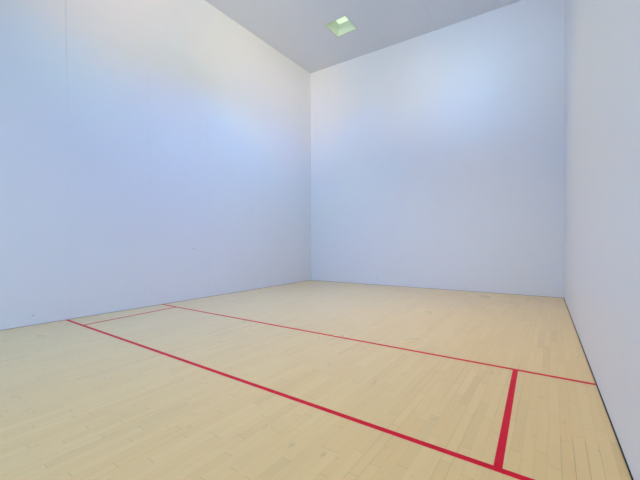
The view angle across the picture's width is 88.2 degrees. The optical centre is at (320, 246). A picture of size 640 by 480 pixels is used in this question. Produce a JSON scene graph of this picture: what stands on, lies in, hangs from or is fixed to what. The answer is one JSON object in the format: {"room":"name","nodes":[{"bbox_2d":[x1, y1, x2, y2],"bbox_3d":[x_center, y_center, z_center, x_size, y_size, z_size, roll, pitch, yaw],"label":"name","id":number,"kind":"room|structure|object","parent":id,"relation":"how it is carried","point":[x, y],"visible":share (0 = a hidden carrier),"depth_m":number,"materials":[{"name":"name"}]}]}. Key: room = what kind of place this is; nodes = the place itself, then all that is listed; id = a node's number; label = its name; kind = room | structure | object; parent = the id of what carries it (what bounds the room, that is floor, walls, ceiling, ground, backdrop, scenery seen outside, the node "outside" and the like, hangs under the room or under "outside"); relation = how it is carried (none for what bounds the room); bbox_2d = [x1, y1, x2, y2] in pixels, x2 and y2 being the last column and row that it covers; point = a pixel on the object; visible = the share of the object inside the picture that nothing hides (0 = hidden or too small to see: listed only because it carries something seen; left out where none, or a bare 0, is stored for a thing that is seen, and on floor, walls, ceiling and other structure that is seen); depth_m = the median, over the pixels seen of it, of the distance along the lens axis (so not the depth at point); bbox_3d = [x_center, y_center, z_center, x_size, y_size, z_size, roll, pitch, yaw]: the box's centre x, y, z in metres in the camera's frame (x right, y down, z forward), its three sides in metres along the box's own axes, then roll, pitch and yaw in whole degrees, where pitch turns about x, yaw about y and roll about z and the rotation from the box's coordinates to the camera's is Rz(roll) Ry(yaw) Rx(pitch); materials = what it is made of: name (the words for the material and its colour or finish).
{"room":"racquetball court","nodes":[
{"label":"racquetball court","id":0,"kind":"room"},
{"bbox_2d":[0,0,310,329],"bbox_3d":[-3.841,-1.990,4.905,0.120,6.152,12.192,0,1,35],"label":"wall","id":1,"kind":"structure","parent":0,"point":[153,152],"depth_m":5.79,"materials":[{"name":"white paint"}]},
{"bbox_2d":[0,280,309,330],"bbox_3d":[-3.773,1.082,4.909,0.004,0.009,12.192,0,1,35],"label":"baseboard","id":2,"kind":"structure","parent":1,"relation":"attached to","point":[308,280],"depth_m":5.57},
{"bbox_2d":[0,280,631,479],"bbox_3d":[-1.111,1.135,3.168,6.603,0.081,12.646,0,1,35],"label":"floor","id":3,"kind":"structure","parent":0,"point":[306,380],"depth_m":2.48,"materials":[{"name":"beige wood"}]},
{"bbox_2d":[205,0,520,73],"bbox_3d":[-1.145,-5.081,3.086,6.603,0.050,12.646,0,1,35],"label":"ceiling","id":4,"kind":"structure","parent":0,"point":[297,29],"depth_m":7.48,"materials":[{"name":"white paint"}]},
{"bbox_2d":[325,15,357,36],"bbox_3d":[0.483,-5.228,7.691,0.564,0.215,0.564,0,1,35],"label":"ceiling light","id":5,"kind":"object","parent":4,"relation":"attached to","point":[341,26],"visible":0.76,"depth_m":7.82,"materials":[{"name":"white glass"}]},
{"bbox_2d":[310,0,564,297],"bbox_3d":[2.302,-2.066,8.237,6.339,6.152,0.124,0,1,33],"label":"wall","id":6,"kind":"structure","parent":0,"point":[437,156],"depth_m":7.71,"materials":[{"name":"white paint"}]},
{"bbox_2d":[314,280,561,297],"bbox_3d":[2.284,1.006,8.229,6.086,0.009,0.004,0,1,33],"label":"baseboard","id":7,"kind":"structure","parent":6,"relation":"attached to","point":[314,280],"depth_m":7.77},
{"bbox_2d":[564,0,639,479],"bbox_3d":[1.412,-1.971,1.339,0.120,6.152,12.412,0,1,34],"label":"wall","id":8,"kind":"structure","parent":0,"point":[602,132],"depth_m":2.22,"materials":[{"name":"white paint"}]},
{"bbox_2d":[564,299,633,479],"bbox_3d":[1.377,1.100,1.416,0.005,0.010,12.409,0,1,34],"label":"baseboard","id":9,"kind":"structure","parent":8,"relation":"attached to","point":[564,299],"depth_m":2.13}
]}

